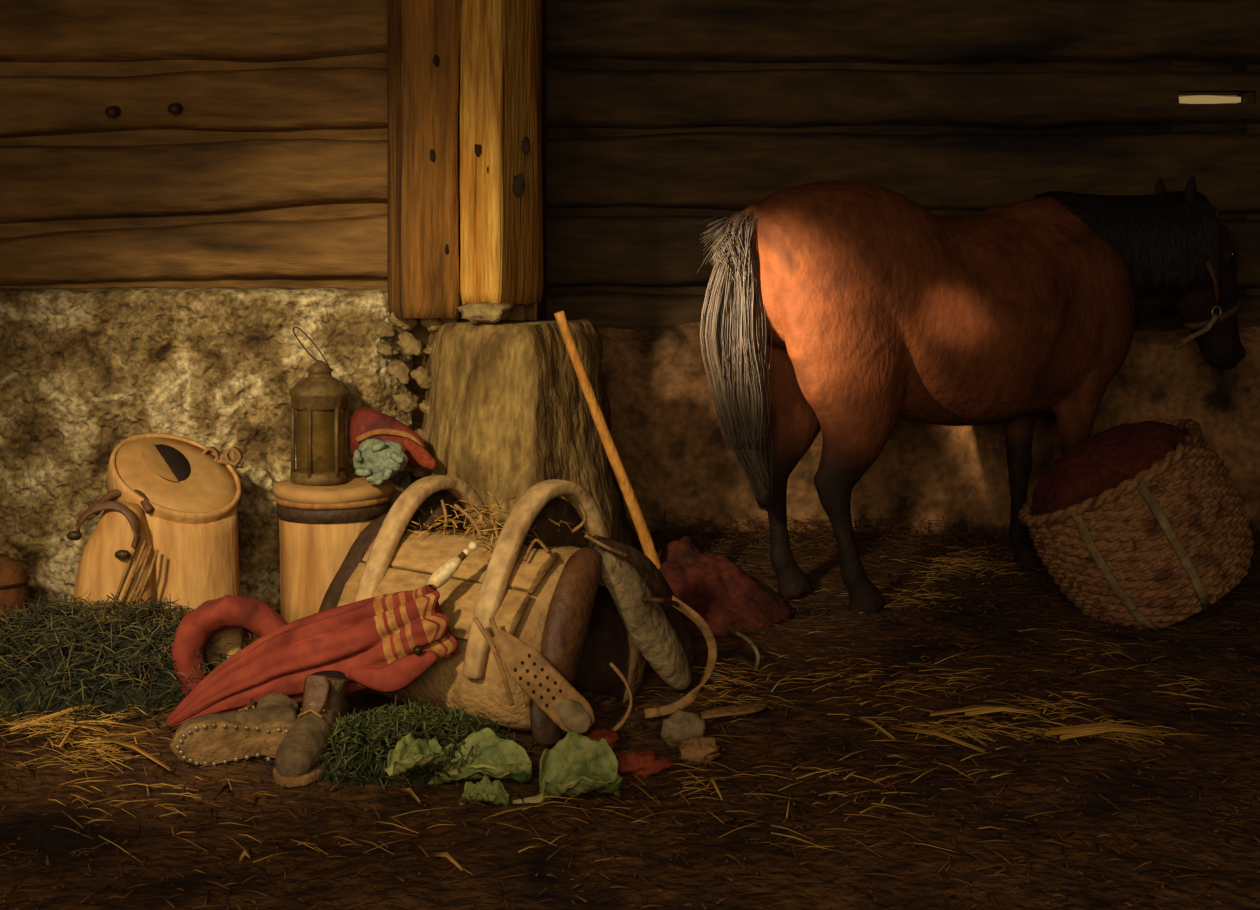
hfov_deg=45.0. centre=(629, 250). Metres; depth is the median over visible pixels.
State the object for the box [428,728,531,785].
cabbage leaf
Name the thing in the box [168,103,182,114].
wooden peg
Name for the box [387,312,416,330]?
rubble stone
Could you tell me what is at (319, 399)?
lantern
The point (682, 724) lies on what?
stone
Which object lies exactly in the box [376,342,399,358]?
rubble stone
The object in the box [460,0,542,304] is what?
timber post
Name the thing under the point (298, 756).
boot
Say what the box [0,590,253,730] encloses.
heap
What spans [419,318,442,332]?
rubble stone
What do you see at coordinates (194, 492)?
wooden barrel
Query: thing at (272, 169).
wall
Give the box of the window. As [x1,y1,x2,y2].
[1179,95,1240,103]
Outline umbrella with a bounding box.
[159,541,477,728]
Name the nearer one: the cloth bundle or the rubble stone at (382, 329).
the cloth bundle
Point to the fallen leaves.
(612, 738)
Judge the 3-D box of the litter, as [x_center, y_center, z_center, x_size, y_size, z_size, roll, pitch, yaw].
[0.245,1.062,3.995,5.347,0.152,3.856,0,0,0]
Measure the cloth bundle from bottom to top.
0.130 m
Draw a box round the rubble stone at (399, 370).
[387,360,411,383]
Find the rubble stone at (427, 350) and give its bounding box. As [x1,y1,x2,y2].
[423,343,431,354]
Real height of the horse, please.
1.376 m
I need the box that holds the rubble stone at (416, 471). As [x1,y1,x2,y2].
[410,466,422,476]
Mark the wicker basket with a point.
(1143, 524)
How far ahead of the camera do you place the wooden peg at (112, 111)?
4.70 m
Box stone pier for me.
[414,302,632,546]
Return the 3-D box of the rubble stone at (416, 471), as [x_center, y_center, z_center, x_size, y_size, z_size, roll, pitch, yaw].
[-0.621,0.662,4.599,0.085,0.056,0.061,0,0,-28]
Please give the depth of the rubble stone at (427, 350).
4.59 m
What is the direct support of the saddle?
on the floor
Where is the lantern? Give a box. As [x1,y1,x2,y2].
[289,327,349,485]
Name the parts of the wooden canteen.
lacing cord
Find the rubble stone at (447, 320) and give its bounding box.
[440,318,457,322]
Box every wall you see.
[0,0,538,483]
[0,286,412,613]
[539,0,547,319]
[546,0,1259,331]
[596,322,1259,534]
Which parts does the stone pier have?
pier cap stone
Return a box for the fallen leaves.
[582,728,620,748]
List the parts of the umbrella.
handle, handle knob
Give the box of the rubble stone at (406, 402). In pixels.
[393,392,419,413]
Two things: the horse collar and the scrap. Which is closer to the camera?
the scrap
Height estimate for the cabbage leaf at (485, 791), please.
0.060 m
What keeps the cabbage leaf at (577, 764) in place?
on the floor
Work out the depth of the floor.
3.04 m
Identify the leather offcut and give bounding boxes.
[699,699,769,718]
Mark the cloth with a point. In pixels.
(714, 586)
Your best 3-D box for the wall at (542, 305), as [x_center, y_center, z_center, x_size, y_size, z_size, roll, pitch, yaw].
[-0.400,-0.300,5.500,0.140,2.900,1.200,0,0,0]
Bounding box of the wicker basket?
[1018,419,1253,631]
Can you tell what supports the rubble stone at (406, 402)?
attached to the stone pier
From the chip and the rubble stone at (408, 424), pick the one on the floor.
the chip
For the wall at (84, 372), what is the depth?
4.62 m
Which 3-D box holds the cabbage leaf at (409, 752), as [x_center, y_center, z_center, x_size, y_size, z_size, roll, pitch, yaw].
[-0.419,0.998,3.007,0.131,0.070,0.088,0,0,-42]
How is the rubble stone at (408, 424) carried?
attached to the stone pier
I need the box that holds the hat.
[349,407,437,469]
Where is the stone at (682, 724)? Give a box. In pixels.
[661,708,705,746]
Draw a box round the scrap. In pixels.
[617,749,674,778]
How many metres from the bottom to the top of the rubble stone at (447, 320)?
0.062 m
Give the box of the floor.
[0,531,1259,909]
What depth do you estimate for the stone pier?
4.41 m
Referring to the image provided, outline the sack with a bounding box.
[206,627,247,666]
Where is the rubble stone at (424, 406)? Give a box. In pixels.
[419,400,429,415]
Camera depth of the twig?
3.88 m
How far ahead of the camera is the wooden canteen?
4.03 m
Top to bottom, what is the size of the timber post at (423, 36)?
1.925 m
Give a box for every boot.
[170,693,298,765]
[273,670,347,787]
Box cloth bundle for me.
[353,439,407,484]
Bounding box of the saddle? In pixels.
[318,475,716,745]
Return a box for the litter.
[0,509,1259,909]
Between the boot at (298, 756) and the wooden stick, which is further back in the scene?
the wooden stick
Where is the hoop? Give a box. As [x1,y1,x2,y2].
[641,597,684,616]
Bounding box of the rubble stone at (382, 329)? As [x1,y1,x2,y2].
[373,319,394,337]
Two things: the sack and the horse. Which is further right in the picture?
the horse
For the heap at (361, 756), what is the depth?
3.19 m
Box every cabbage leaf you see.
[384,733,448,776]
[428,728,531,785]
[459,775,508,805]
[512,731,623,803]
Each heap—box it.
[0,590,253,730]
[319,695,520,789]
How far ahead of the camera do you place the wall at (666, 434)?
5.93 m
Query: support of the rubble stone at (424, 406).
attached to the stone pier
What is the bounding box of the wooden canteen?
[67,489,158,622]
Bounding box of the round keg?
[0,554,30,632]
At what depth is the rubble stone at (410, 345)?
4.58 m
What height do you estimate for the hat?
0.169 m
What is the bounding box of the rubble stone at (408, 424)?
[398,420,411,428]
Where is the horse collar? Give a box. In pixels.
[171,595,287,696]
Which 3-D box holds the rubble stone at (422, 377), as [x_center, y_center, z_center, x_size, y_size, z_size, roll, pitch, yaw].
[-0.623,0.384,4.597,0.061,0.076,0.088,0,0,26]
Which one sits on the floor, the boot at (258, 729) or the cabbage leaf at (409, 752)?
the boot at (258, 729)
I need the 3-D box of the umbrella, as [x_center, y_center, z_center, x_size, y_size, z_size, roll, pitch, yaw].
[-0.707,0.874,3.442,0.714,0.412,0.165,0,0,0]
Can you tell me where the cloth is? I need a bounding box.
[658,536,792,632]
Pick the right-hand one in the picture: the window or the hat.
the window
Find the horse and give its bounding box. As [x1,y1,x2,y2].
[694,176,1245,613]
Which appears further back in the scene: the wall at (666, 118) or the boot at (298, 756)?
the wall at (666, 118)
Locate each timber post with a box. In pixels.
[387,0,459,318]
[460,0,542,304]
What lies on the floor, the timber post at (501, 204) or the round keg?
the round keg
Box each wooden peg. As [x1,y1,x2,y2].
[105,106,120,117]
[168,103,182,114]
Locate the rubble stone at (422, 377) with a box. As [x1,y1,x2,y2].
[410,366,430,389]
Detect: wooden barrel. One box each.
[106,433,243,626]
[272,472,394,622]
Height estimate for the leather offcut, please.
0.028 m
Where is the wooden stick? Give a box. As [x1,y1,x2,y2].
[554,310,660,568]
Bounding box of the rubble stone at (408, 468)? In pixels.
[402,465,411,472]
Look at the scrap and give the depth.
3.19 m
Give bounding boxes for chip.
[677,735,721,765]
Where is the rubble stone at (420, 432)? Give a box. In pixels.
[415,429,424,440]
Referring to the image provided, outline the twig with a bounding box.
[728,628,759,673]
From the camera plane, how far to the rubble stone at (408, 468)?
4.58 m
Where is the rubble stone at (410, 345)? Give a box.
[395,331,425,356]
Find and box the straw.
[0,539,1224,873]
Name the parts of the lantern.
wire handle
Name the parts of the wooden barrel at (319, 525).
lid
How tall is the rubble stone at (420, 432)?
0.061 m
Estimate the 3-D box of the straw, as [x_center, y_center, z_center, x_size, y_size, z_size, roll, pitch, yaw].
[0.442,1.079,3.806,3.767,0.063,2.132,0,0,-37]
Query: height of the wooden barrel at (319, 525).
0.435 m
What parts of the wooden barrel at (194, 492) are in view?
lid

